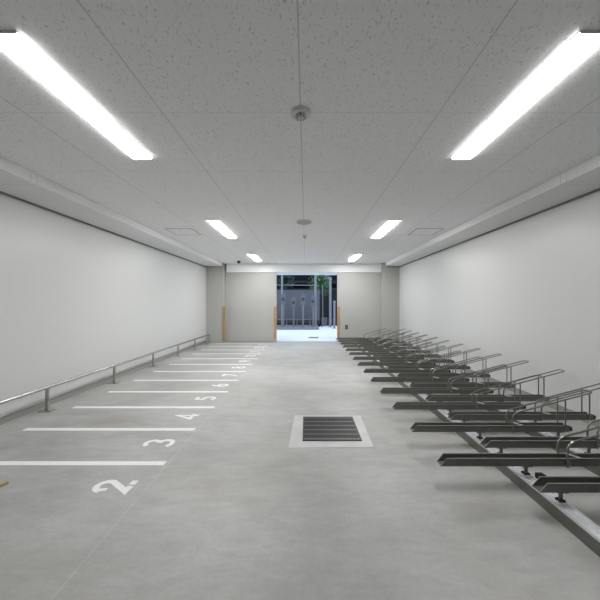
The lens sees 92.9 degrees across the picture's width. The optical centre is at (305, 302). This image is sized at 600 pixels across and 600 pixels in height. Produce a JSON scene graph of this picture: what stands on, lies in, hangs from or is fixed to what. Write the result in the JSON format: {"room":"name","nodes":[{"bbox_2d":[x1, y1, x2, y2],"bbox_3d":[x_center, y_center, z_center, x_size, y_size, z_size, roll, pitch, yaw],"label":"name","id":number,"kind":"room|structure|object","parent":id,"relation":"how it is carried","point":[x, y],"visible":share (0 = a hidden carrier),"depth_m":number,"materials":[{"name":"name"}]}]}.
{"room":"parking garage","nodes":[
{"label":"parking garage","id":0,"kind":"room"},
{"bbox_2d":[0,194,205,417],"bbox_3d":[-3.175,0.000,2.035,0.150,2.470,14.370,0,0,0],"label":"wall","id":1,"kind":"structure","parent":0,"point":[77,298],"depth_m":3.88,"materials":[{"name":"white paint"}]},
{"bbox_2d":[0,341,205,424],"bbox_3d":[-3.095,1.200,1.925,0.010,0.070,13.850,0,0,0],"label":"baseboard","id":2,"kind":"structure","parent":1,"relation":"attached to","point":[18,414],"depth_m":3.86,"materials":[{"name":"grey plastic"}]},
{"bbox_2d":[0,191,205,266],"bbox_3d":[-3.092,-1.120,1.925,0.016,0.020,13.850,0,0,0],"label":"trim","id":3,"kind":"structure","parent":1,"relation":"attached to","point":[1,192],"depth_m":3.87,"materials":[{"name":"grey metal"}]},
{"bbox_2d":[0,156,221,265],"bbox_3d":[-2.835,-1.183,1.860,0.530,0.105,13.720,0,0,0],"label":"ceiling beam","id":4,"kind":"structure","parent":1,"relation":"attached to","point":[18,181],"depth_m":3.45,"materials":[{"name":"white paint"}]},
{"bbox_2d":[206,263,225,342],"bbox_3d":[-2.828,0.000,8.965,0.545,2.470,0.230,0,0,0],"label":"pillar","id":5,"kind":"structure","parent":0,"point":[215,275],"depth_m":8.85,"materials":[{"name":"grey paint"}]},
{"bbox_2d":[223,307,225,340],"bbox_3d":[-2.540,0.642,8.836,0.090,1.055,0.027,0,0,0],"label":"guard","id":6,"kind":"object","parent":5,"relation":"attached to","point":[224,308],"visible":1,"depth_m":8.82,"materials":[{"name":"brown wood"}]},
{"bbox_2d":[0,0,599,263],"bbox_3d":[-0.100,-1.335,2.035,6.300,0.200,14.370,0,0,0],"label":"ceiling","id":7,"kind":"structure","parent":0,"point":[392,90],"depth_m":1.87,"materials":[{"name":"white tile"}]},
{"bbox_2d":[0,30,151,159],"bbox_3d":[-1.392,-1.229,1.860,0.158,0.012,1.140,0,0,0],"label":"recessed light","id":8,"kind":"object","parent":7,"relation":"in","point":[13,43],"visible":1,"depth_m":1.63,"materials":[{"name":"glowing white light diffuser"}]},
{"bbox_2d":[166,229,200,234],"bbox_3d":[-2.120,-1.233,4.940,0.450,0.004,0.430,0,0,0],"label":"access hatch","id":9,"kind":"object","parent":7,"relation":"attached to","point":[175,231],"visible":1,"depth_m":4.91,"materials":[{"name":"grey"}]},
{"bbox_2d":[207,220,235,237],"bbox_3d":[-1.392,-1.229,4.820,0.158,0.012,1.140,0,0,0],"label":"recessed light","id":10,"kind":"object","parent":7,"relation":"in","point":[215,223],"visible":1,"depth_m":4.68,"materials":[{"name":"white plastic"}]},
{"bbox_2d":[248,254,260,260],"bbox_3d":[-1.392,-1.229,7.780,0.158,0.012,1.140,0,0,0],"label":"recessed light","id":11,"kind":"object","parent":7,"relation":"in","point":[253,256],"visible":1,"depth_m":7.67,"materials":[{"name":"white plastic"}]},
{"bbox_2d":[290,106,310,121],"bbox_3d":[-0.035,-1.215,1.850,0.132,0.039,0.132,0,0,0],"label":"smoke detector","id":12,"kind":"object","parent":7,"relation":"attached to","point":[299,113],"visible":1,"depth_m":1.82,"materials":[{"name":"white plastic"}]},
{"bbox_2d":[296,219,311,224],"bbox_3d":[-0.030,-1.221,4.330,0.236,0.028,0.236,0,0,0],"label":"ceiling speaker","id":13,"kind":"object","parent":7,"relation":"attached to","point":[303,221],"visible":1,"depth_m":4.28,"materials":[{"name":"white plastic"}]},
{"bbox_2d":[297,221,310,224],"bbox_3d":[-0.030,-1.212,4.330,0.212,0.010,0.212,0,0,0],"label":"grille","id":14,"kind":"object","parent":13,"relation":"attached to","point":[298,222],"depth_m":4.29,"materials":[{"name":"grey"}]},
{"bbox_2d":[349,254,360,260],"bbox_3d":[1.322,-1.229,7.780,0.158,0.012,1.140,0,0,0],"label":"recessed light","id":15,"kind":"object","parent":7,"relation":"in","point":[355,256],"visible":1,"depth_m":7.67,"materials":[{"name":"white plastic"}]},
{"bbox_2d":[372,220,399,237],"bbox_3d":[1.322,-1.229,4.820,0.158,0.012,1.140,0,0,0],"label":"recessed light","id":16,"kind":"object","parent":7,"relation":"in","point":[390,223],"visible":1,"depth_m":4.68,"materials":[{"name":"white plastic"}]},
{"bbox_2d":[408,229,441,234],"bbox_3d":[2.060,-1.233,4.940,0.450,0.004,0.430,0,0,0],"label":"access hatch","id":17,"kind":"object","parent":7,"relation":"attached to","point":[416,231],"visible":1,"depth_m":4.91,"materials":[{"name":"grey"}]},
{"bbox_2d":[452,30,599,159],"bbox_3d":[1.322,-1.229,1.860,0.158,0.012,1.140,0,0,0],"label":"recessed light","id":18,"kind":"object","parent":7,"relation":"in","point":[584,42],"visible":1,"depth_m":1.62,"materials":[{"name":"white plastic"}]},
{"bbox_2d":[0,341,599,599],"bbox_3d":[-0.100,1.335,2.035,6.300,0.200,14.370,0,0,0],"label":"floor","id":19,"kind":"structure","parent":0,"point":[232,512],"depth_m":1.75,"materials":[{"name":"concrete"}]},
{"bbox_2d":[0,481,8,486],"bbox_3d":[-2.324,1.226,1.907,0.590,0.018,0.056,0,0,-2],"label":"wooden board","id":20,"kind":"object","parent":19,"relation":"on","point":[2,483],"visible":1,"depth_m":1.93,"materials":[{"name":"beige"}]},
{"bbox_2d":[0,461,166,464],"bbox_3d":[-1.917,1.234,2.195,1.665,0.002,0.056,0,0,0],"label":"parking line","id":21,"kind":"object","parent":19,"relation":"on","point":[1,462],"visible":1,"depth_m":2.20,"materials":[{"name":"white paint"}]},
{"bbox_2d":[0,334,209,411],"bbox_3d":[-2.960,1.091,4.644,0.140,0.288,8.188,0,0,0],"label":"handrail","id":22,"kind":"object","parent":19,"relation":"on","point":[46,388],"visible":1,"depth_m":3.82,"materials":[{"name":"silver metal"}]},
{"bbox_2d":[22,428,195,430],"bbox_3d":[-1.917,1.234,2.784,1.665,0.002,0.056,0,0,0],"label":"parking line","id":23,"kind":"object","parent":19,"relation":"on","point":[26,429],"visible":1,"depth_m":2.78,"materials":[{"name":"white paint"}]},
{"bbox_2d":[92,480,138,494],"bbox_3d":[-1.295,1.233,1.910,0.266,0.001,0.160,0,0,0],"label":"painted number","id":24,"kind":"object","parent":19,"relation":"on","point":[115,483],"visible":1,"depth_m":1.92,"materials":[{"name":"white paint"}]},
{"bbox_2d":[73,406,214,407],"bbox_3d":[-1.917,1.234,3.373,1.665,0.002,0.056,0,0,0],"label":"parking line","id":25,"kind":"object","parent":19,"relation":"on","point":[75,406],"visible":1,"depth_m":3.36,"materials":[{"name":"white paint"}]},
{"bbox_2d":[143,439,174,446],"bbox_3d":[-1.293,1.233,2.513,0.268,0.001,0.142,0,0,0],"label":"painted number","id":26,"kind":"object","parent":19,"relation":"on","point":[171,441],"visible":1,"depth_m":2.54,"materials":[{"name":"white paint"}]},
{"bbox_2d":[109,391,227,391],"bbox_3d":[-1.917,1.234,3.962,1.665,0.002,0.056,0,0,0],"label":"parking line","id":27,"kind":"object","parent":19,"relation":"on","point":[109,391],"visible":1,"depth_m":3.97,"materials":[{"name":"white paint"}]},
{"bbox_2d":[133,380,237,380],"bbox_3d":[-1.917,1.234,4.551,1.665,0.002,0.056,0,0,0],"label":"parking line","id":28,"kind":"object","parent":19,"relation":"on","point":[133,380],"visible":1,"depth_m":4.54,"materials":[{"name":"white paint"}]},
{"bbox_2d":[176,414,198,419],"bbox_3d":[-1.317,1.233,3.086,0.281,0.001,0.155,0,0,0],"label":"painted number","id":29,"kind":"object","parent":19,"relation":"on","point":[192,415],"visible":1,"depth_m":3.10,"materials":[{"name":"white paint"}]},
{"bbox_2d":[153,371,245,371],"bbox_3d":[-1.917,1.234,5.140,1.665,0.002,0.056,0,0,0],"label":"parking line","id":30,"kind":"object","parent":19,"relation":"on","point":[153,371],"visible":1,"depth_m":5.13,"materials":[{"name":"white paint"}]},
{"bbox_2d":[194,397,215,399],"bbox_3d":[-1.295,1.233,3.690,0.265,0.001,0.138,0,0,0],"label":"painted number","id":31,"kind":"object","parent":19,"relation":"on","point":[197,398],"visible":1,"depth_m":3.68,"materials":[{"name":"white paint"}]},
{"bbox_2d":[169,364,251,364],"bbox_3d":[-1.917,1.234,5.729,1.665,0.002,0.056,0,0,0],"label":"parking line","id":32,"kind":"object","parent":19,"relation":"on","point":[169,364],"visible":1,"depth_m":5.72,"materials":[{"name":"white paint"}]},
{"bbox_2d":[182,358,256,358],"bbox_3d":[-1.917,1.234,6.318,1.665,0.002,0.056,0,0,0],"label":"parking line","id":33,"kind":"object","parent":19,"relation":"on","point":[182,358],"visible":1,"depth_m":6.33,"materials":[{"name":"white paint"}]},
{"bbox_2d":[209,346,267,346],"bbox_3d":[-1.917,1.234,8.085,1.665,0.002,0.056,0,0,0],"label":"parking line","id":34,"kind":"object","parent":19,"relation":"on","point":[209,346],"visible":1,"depth_m":8.08,"materials":[{"name":"white paint"}]},
{"bbox_2d":[216,343,269,343],"bbox_3d":[-1.917,1.234,8.674,1.665,0.002,0.056,0,0,0],"label":"parking line","id":35,"kind":"object","parent":19,"relation":"on","point":[216,343],"visible":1,"depth_m":8.68,"materials":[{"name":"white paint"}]},
{"bbox_2d":[288,415,373,447],"bbox_3d":[0.223,1.230,2.777,0.745,0.010,0.705,0,0,0],"label":"floor grate","id":36,"kind":"object","parent":19,"relation":"on","point":[308,431],"visible":1,"depth_m":2.71,"materials":[{"name":"grey metal"}]},
{"bbox_2d":[362,351,599,556],"bbox_3d":[1.468,1.190,5.006,0.089,0.090,7.428,0,0,0],"label":"base rail","id":37,"kind":"object","parent":19,"relation":"on","point":[577,523],"visible":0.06,"depth_m":1.72,"materials":[{"name":"grey metal"}]},
{"bbox_2d":[336,328,386,339],"bbox_3d":[1.641,0.940,8.405,1.511,0.409,0.106,0,0,0],"label":"bicycle rack","id":38,"kind":"object","parent":37,"relation":"on","point":[364,337],"visible":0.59,"depth_m":8.38,"materials":[{"name":"silver metal"}]},
{"bbox_2d":[338,330,390,341],"bbox_3d":[1.641,0.940,7.905,1.511,0.409,0.106,0,0,0],"label":"bicycle rack","id":39,"kind":"object","parent":37,"relation":"on","point":[388,330],"visible":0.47,"depth_m":7.88,"materials":[{"name":"silver metal"}]},
{"bbox_2d":[340,331,397,344],"bbox_3d":[1.641,0.940,7.405,1.511,0.409,0.106,0,0,0],"label":"bicycle rack","id":40,"kind":"object","parent":37,"relation":"on","point":[371,342],"visible":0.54,"depth_m":7.37,"materials":[{"name":"silver metal"}]},
{"bbox_2d":[343,333,404,347],"bbox_3d":[1.641,0.940,6.905,1.511,0.409,0.106,0,0,0],"label":"bicycle rack","id":41,"kind":"object","parent":37,"relation":"on","point":[376,345],"visible":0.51,"depth_m":6.88,"materials":[{"name":"silver metal"}]},
{"bbox_2d":[345,336,412,350],"bbox_3d":[1.641,0.940,6.405,1.511,0.409,0.106,0,0,0],"label":"bicycle rack","id":42,"kind":"object","parent":37,"relation":"on","point":[401,339],"visible":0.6,"depth_m":6.38,"materials":[{"name":"silver metal"}]},
{"bbox_2d":[353,329,404,340],"bbox_3d":[2.081,0.940,8.145,1.511,0.409,0.106,0,0,0],"label":"bicycle rack","id":43,"kind":"object","parent":37,"relation":"on","point":[401,329],"visible":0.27,"depth_m":8.12,"materials":[{"name":"silver metal"}]},
{"bbox_2d":[356,330,411,342],"bbox_3d":[2.081,0.940,7.645,1.511,0.409,0.106,0,0,0],"label":"bicycle rack","id":44,"kind":"object","parent":37,"relation":"on","point":[410,330],"visible":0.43,"depth_m":7.62,"materials":[{"name":"silver metal"}]},
{"bbox_2d":[349,338,420,354],"bbox_3d":[1.641,0.940,5.905,1.511,0.409,0.106,0,0,0],"label":"bicycle rack","id":45,"kind":"object","parent":37,"relation":"on","point":[409,342],"visible":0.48,"depth_m":5.88,"materials":[{"name":"silver metal"}]},
{"bbox_2d":[360,332,418,345],"bbox_3d":[2.081,0.940,7.145,1.511,0.409,0.106,0,0,0],"label":"bicycle rack","id":46,"kind":"object","parent":37,"relation":"on","point":[392,343],"visible":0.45,"depth_m":7.11,"materials":[{"name":"silver metal"}]},
{"bbox_2d":[353,342,432,359],"bbox_3d":[1.641,0.940,5.405,1.511,0.409,0.106,0,0,0],"label":"bicycle rack","id":47,"kind":"object","parent":37,"relation":"on","point":[395,356],"visible":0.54,"depth_m":5.38,"materials":[{"name":"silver metal"}]},
{"bbox_2d":[364,335,426,348],"bbox_3d":[2.081,0.940,6.645,1.511,0.409,0.106,0,0,0],"label":"bicycle rack","id":48,"kind":"object","parent":37,"relation":"on","point":[422,335],"visible":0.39,"depth_m":6.62,"materials":[{"name":"silver metal"}]},
{"bbox_2d":[358,346,445,365],"bbox_3d":[1.641,0.940,4.905,1.511,0.409,0.106,0,0,0],"label":"bicycle rack","id":49,"kind":"object","parent":37,"relation":"on","point":[430,350],"visible":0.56,"depth_m":4.88,"materials":[{"name":"silver metal"}]},
{"bbox_2d":[368,337,437,355],"bbox_3d":[2.081,0.940,6.145,1.511,0.409,0.106,0,0,0],"label":"bicycle rack","id":50,"kind":"object","parent":37,"relation":"on","point":[412,351],"visible":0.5,"depth_m":6.17,"materials":[{"name":"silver metal"}]},
{"bbox_2d":[374,340,448,360],"bbox_3d":[2.081,0.940,5.645,1.511,0.409,0.106,0,0,0],"label":"bicycle rack","id":51,"kind":"object","parent":37,"relation":"on","point":[422,355],"visible":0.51,"depth_m":5.62,"materials":[{"name":"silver metal"}]},
{"bbox_2d":[363,350,461,372],"bbox_3d":[1.641,0.940,4.405,1.511,0.409,0.106,0,0,0],"label":"bicycle rack","id":52,"kind":"object","parent":37,"relation":"on","point":[417,370],"visible":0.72,"depth_m":4.37,"materials":[{"name":"silver metal"}]},
{"bbox_2d":[380,344,463,366],"bbox_3d":[2.081,0.940,5.145,1.511,0.409,0.106,0,0,0],"label":"bicycle rack","id":53,"kind":"object","parent":37,"relation":"on","point":[448,348],"visible":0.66,"depth_m":5.12,"materials":[{"name":"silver metal"}]},
{"bbox_2d":[370,356,481,382],"bbox_3d":[1.641,0.940,3.905,1.511,0.409,0.106,0,0,0],"label":"bicycle rack","id":54,"kind":"object","parent":37,"relation":"on","point":[374,379],"visible":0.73,"depth_m":3.88,"materials":[{"name":"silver metal"}]},
{"bbox_2d":[387,348,479,368],"bbox_3d":[2.081,0.940,4.645,1.511,0.409,0.106,0,0,0],"label":"bicycle rack","id":55,"kind":"object","parent":37,"relation":"on","point":[437,365],"visible":0.67,"depth_m":4.62,"materials":[{"name":"silver metal"}]},
{"bbox_2d":[380,364,507,394],"bbox_3d":[1.641,0.940,3.405,1.511,0.409,0.106,0,0,0],"label":"bicycle rack","id":56,"kind":"object","parent":37,"relation":"on","point":[447,390],"visible":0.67,"depth_m":3.38,"materials":[{"name":"silver metal"}]},
{"bbox_2d":[397,353,501,376],"bbox_3d":[2.081,0.940,4.145,1.511,0.409,0.106,0,0,0],"label":"bicycle rack","id":57,"kind":"object","parent":37,"relation":"on","point":[452,374],"visible":0.62,"depth_m":4.12,"materials":[{"name":"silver metal"}]},
{"bbox_2d":[392,375,542,414],"bbox_3d":[1.641,0.940,2.905,1.511,0.409,0.106,0,0,0],"label":"bicycle rack","id":58,"kind":"object","parent":37,"relation":"on","point":[471,405],"visible":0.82,"depth_m":2.88,"materials":[{"name":"silver metal"}]},
{"bbox_2d":[409,360,528,387],"bbox_3d":[2.081,0.940,3.645,1.511,0.409,0.106,0,0,0],"label":"bicycle rack","id":59,"kind":"object","parent":37,"relation":"on","point":[472,384],"visible":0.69,"depth_m":3.62,"materials":[{"name":"silver metal"}]},
{"bbox_2d":[425,369,564,401],"bbox_3d":[2.081,0.940,3.145,1.511,0.409,0.106,0,0,0],"label":"bicycle rack","id":60,"kind":"object","parent":37,"relation":"on","point":[498,397],"visible":0.71,"depth_m":3.12,"materials":[{"name":"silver metal"}]},
{"bbox_2d":[410,389,592,438],"bbox_3d":[1.641,0.940,2.405,1.511,0.409,0.106,0,0,0],"label":"bicycle rack","id":61,"kind":"object","parent":37,"relation":"on","point":[480,427],"visible":0.91,"depth_m":2.38,"materials":[{"name":"silver metal"}]},
{"bbox_2d":[436,426,599,474],"bbox_3d":[1.641,0.940,1.905,1.511,0.409,0.106,0,0,0],"label":"bicycle rack","id":62,"kind":"object","parent":37,"relation":"on","point":[567,459],"visible":1,"depth_m":1.88,"materials":[{"name":"grey metal"}]},
{"bbox_2d":[447,383,599,421],"bbox_3d":[2.081,0.940,2.645,1.511,0.409,0.106,0,0,0],"label":"bicycle rack","id":63,"kind":"object","parent":37,"relation":"on","point":[535,416],"visible":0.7,"depth_m":2.62,"materials":[{"name":"silver metal"}]},
{"bbox_2d":[480,419,599,452],"bbox_3d":[2.081,0.940,2.145,1.511,0.409,0.106,0,0,0],"label":"bicycle rack","id":64,"kind":"object","parent":37,"relation":"on","point":[501,442],"visible":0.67,"depth_m":2.12,"materials":[{"name":"silver metal"}]},
{"bbox_2d":[532,476,599,502],"bbox_3d":[2.081,0.940,1.645,1.511,0.409,0.106,0,0,0],"label":"bicycle rack","id":65,"kind":"object","parent":37,"relation":"on","point":[561,485],"visible":1,"depth_m":1.63,"materials":[{"name":"grey metal"}]},
{"bbox_2d":[473,401,599,475],"bbox_3d":[2.127,1.190,5.006,0.089,0.090,7.428,0,0,0],"label":"base rail","id":66,"kind":"object","parent":19,"relation":"on","point":[594,469],"visible":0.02,"depth_m":2.34,"materials":[{"name":"grey metal"}]},
{"bbox_2d":[535,472,545,478],"bbox_3d":[1.625,1.209,1.975,0.050,0.052,0.040,0,0,0],"label":"block","id":67,"kind":"object","parent":19,"relation":"on","point":[537,474],"visible":0.48,"depth_m":1.98,"materials":[{"name":"black metal"}]},
{"bbox_2d":[381,263,398,338],"bbox_3d":[2.635,0.000,8.965,0.530,2.470,0.230,0,0,0],"label":"pillar","id":68,"kind":"structure","parent":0,"point":[389,274],"depth_m":8.85,"materials":[{"name":"grey paint"}]},
{"bbox_2d":[399,191,599,419],"bbox_3d":[2.975,0.000,2.035,0.150,2.470,14.370,0,0,0],"label":"wall","id":69,"kind":"structure","parent":0,"point":[528,289],"depth_m":3.79,"materials":[{"name":"white paint"}]},
{"bbox_2d":[385,154,599,265],"bbox_3d":[2.665,-1.183,1.860,0.470,0.105,13.720,0,0,0],"label":"trim","id":70,"kind":"structure","parent":69,"relation":"attached to","point":[583,178],"depth_m":3.40,"materials":[{"name":"white paint"}]},
{"bbox_2d":[399,188,599,266],"bbox_3d":[2.892,-1.120,1.925,0.016,0.020,13.850,0,0,0],"label":"trim","id":71,"kind":"structure","parent":69,"relation":"attached to","point":[598,189],"depth_m":3.76,"materials":[{"name":"grey metal"}]},
{"bbox_2d":[403,343,599,426],"bbox_3d":[2.895,1.200,1.925,0.010,0.070,13.850,0,0,0],"label":"baseboard","id":72,"kind":"structure","parent":69,"relation":"attached to","point":[554,406],"depth_m":3.48,"materials":[{"name":"grey plastic"}]},
{"bbox_3d":[-0.100,0.000,9.150,6.000,2.470,0.140,0,0,0],"label":"wall","id":73,"kind":"structure","parent":0,"visible":0},
{"bbox_2d":[225,271,276,341],"bbox_3d":[-1.737,0.109,9.011,1.626,2.228,0.069,0,0,0],"label":"door","id":74,"kind":"structure","parent":73,"relation":"in","point":[250,297],"depth_m":9.00,"materials":[{"name":"paint"}]},
{"bbox_2d":[226,264,380,272],"bbox_3d":[-0.065,-1.101,9.005,4.870,0.268,0.110,0,0,0],"label":"trim","id":75,"kind":"structure","parent":73,"relation":"attached to","point":[279,268],"depth_m":8.95,"materials":[{"name":"white paint"}]},
{"bbox_2d":[277,273,336,274],"bbox_3d":[0.000,-1.070,9.780,6.000,0.110,1.100,0,0,0],"label":"trim","id":76,"kind":"structure","parent":73,"relation":"attached to","point":[277,273],"depth_m":9.98,"materials":[{"name":"white paint"}]},
{"bbox_2d":[337,272,380,341],"bbox_3d":[1.672,0.109,9.011,1.386,2.228,0.069,0,0,0],"label":"door","id":77,"kind":"structure","parent":73,"relation":"in","point":[358,293],"depth_m":9.00,"materials":[{"name":"paint"}]},
{"label":"outside","id":78,"kind":"structure","parent":0,"visible":0},
{"bbox_2d":[277,326,336,340],"bbox_3d":[0.000,1.350,16.610,18.000,0.210,14.780,0,0,0],"label":"ground","id":79,"kind":"structure","parent":78,"point":[326,333],"depth_m":11.26,"materials":[{"name":"white concrete"}]},
{"bbox_2d":[277,275,294,288],"bbox_3d":[-1.637,-0.989,18.526,1.892,4.471,1.511,0,0,0],"label":"tree","id":80,"kind":"object","parent":79,"relation":"on","point":[286,278],"visible":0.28,"depth_m":18.41,"materials":[{"name":"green plant"}]},
{"bbox_2d":[277,325,318,329],"bbox_3d":[-1.950,1.198,14.125,5.100,0.095,1.750,0,0,0],"label":"trim","id":81,"kind":"structure","parent":79,"relation":"on","point":[286,327],"depth_m":13.38,"materials":[{"name":"concrete"}]},
{"bbox_2d":[281,275,282,326],"bbox_3d":[-1.183,-0.550,14.050,0.220,3.400,0.220,0,0,0],"label":"pole","id":82,"kind":"object","parent":81,"relation":"on","point":[281,275],"visible":0.45,"depth_m":14.00,"materials":[{"name":"grey metal"}]},
{"bbox_2d":[281,294,284,326],"bbox_3d":[-1.079,0.350,13.550,0.200,1.600,0.180,0,0,0],"label":"post","id":83,"kind":"object","parent":81,"relation":"on","point":[282,295],"visible":0.96,"depth_m":13.52,"materials":[{"name":"grey metal"}]},
{"bbox_2d":[292,297,295,326],"bbox_3d":[-0.598,0.430,13.750,0.200,1.440,0.180,0,0,0],"label":"post","id":84,"kind":"object","parent":81,"relation":"on","point":[293,298],"visible":1,"depth_m":13.72,"materials":[{"name":"grey metal"}]},
{"bbox_2d":[277,290,319,324],"bbox_3d":[-1.750,0.237,14.644,4.900,1.825,0.112,0,0,0],"label":"fence panel","id":85,"kind":"object","parent":81,"relation":"on","point":[288,310],"visible":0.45,"depth_m":14.60,"materials":[{"name":"metal"}]},
{"bbox_2d":[301,294,304,326],"bbox_3d":[-0.143,0.350,13.550,0.200,1.600,0.180,0,0,0],"label":"post","id":86,"kind":"object","parent":81,"relation":"on","point":[302,295],"visible":0.98,"depth_m":13.51,"materials":[{"name":"grey metal"}]},
{"bbox_2d":[311,296,314,326],"bbox_3d":[0.338,0.400,13.750,0.200,1.500,0.180,0,0,0],"label":"post","id":87,"kind":"object","parent":81,"relation":"on","point":[312,297],"visible":1,"depth_m":13.71,"materials":[{"name":"grey metal"}]},
{"bbox_2d":[314,275,316,326],"bbox_3d":[0.463,-0.550,14.050,0.242,3.400,0.242,0,0,0],"label":"pole","id":88,"kind":"object","parent":81,"relation":"on","point":[315,276],"visible":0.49,"depth_m":14.02,"materials":[{"name":"grey metal"}]},
{"bbox_2d":[285,285,317,285],"bbox_3d":[-0.440,-0.885,14.180,2.120,0.060,0.040,0,0,0],"label":"crossbar","id":89,"kind":"object","parent":88,"relation":"attached to","point":[285,285],"visible":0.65,"depth_m":14.17,"materials":[{"name":"grey metal"}]},
{"bbox_2d":[277,275,336,317],"bbox_3d":[0.000,-1.755,22.000,22.000,6.000,4.000,0,0,0],"label":"neighbouring house","id":90,"kind":"structure","parent":79,"relation":"on","point":[298,279],"depth_m":21.00,"materials":[{"name":"black"}]},
{"bbox_2d":[277,318,336,326],"bbox_3d":[0.000,1.160,17.950,18.000,0.170,5.900,0,0,0],"label":"trim","id":91,"kind":"structure","parent":79,"relation":"on","point":[289,322],"depth_m":15.71,"materials":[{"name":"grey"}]},
{"bbox_2d":[320,288,336,322],"bbox_3d":[1.270,0.145,15.625,0.980,1.900,0.050,0,0,0],"label":"gate","id":92,"kind":"object","parent":91,"relation":"on","point":[320,288],"visible":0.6,"depth_m":15.62,"materials":[{"name":"black metal"}]},
{"bbox_2d":[309,275,336,317],"bbox_3d":[1.089,-0.745,18.309,1.958,3.985,1.694,0,0,0],"label":"tree","id":93,"kind":"object","parent":79,"relation":"on","point":[321,281],"visible":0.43,"depth_m":18.00,"materials":[{"name":"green plant"}]},
{"bbox_2d":[322,285,323,326],"bbox_3d":[0.871,0.145,14.950,0.097,2.200,0.097,0,0,0],"label":"pole","id":94,"kind":"object","parent":79,"relation":"on","point":[322,285],"visible":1,"depth_m":14.93,"materials":[{"name":"grey metal"}]},
{"bbox_2d":[321,318,326,325],"bbox_3d":[0.980,1.020,15.405,0.320,0.450,0.290,0,0,0],"label":"base cabinet","id":95,"kind":"object","parent":79,"relation":"on","point":[324,319],"visible":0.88,"depth_m":15.28,"materials":[{"name":"grey metal"}]},
{"bbox_2d":[329,277,331,326],"bbox_3d":[1.248,-0.040,14.700,0.286,2.570,0.286,0,0,0],"label":"pole","id":96,"kind":"object","parent":79,"relation":"on","point":[330,278],"visible":0.94,"depth_m":14.64,"materials":[{"name":"grey metal"}]},
{"bbox_2d":[333,300,335,328],"bbox_3d":[1.390,0.560,14.000,0.220,1.370,0.220,0,0,0],"label":"pole","id":97,"kind":"object","parent":79,"relation":"on","point":[334,301],"visible":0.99,"depth_m":13.95,"materials":[{"name":"grey metal"}]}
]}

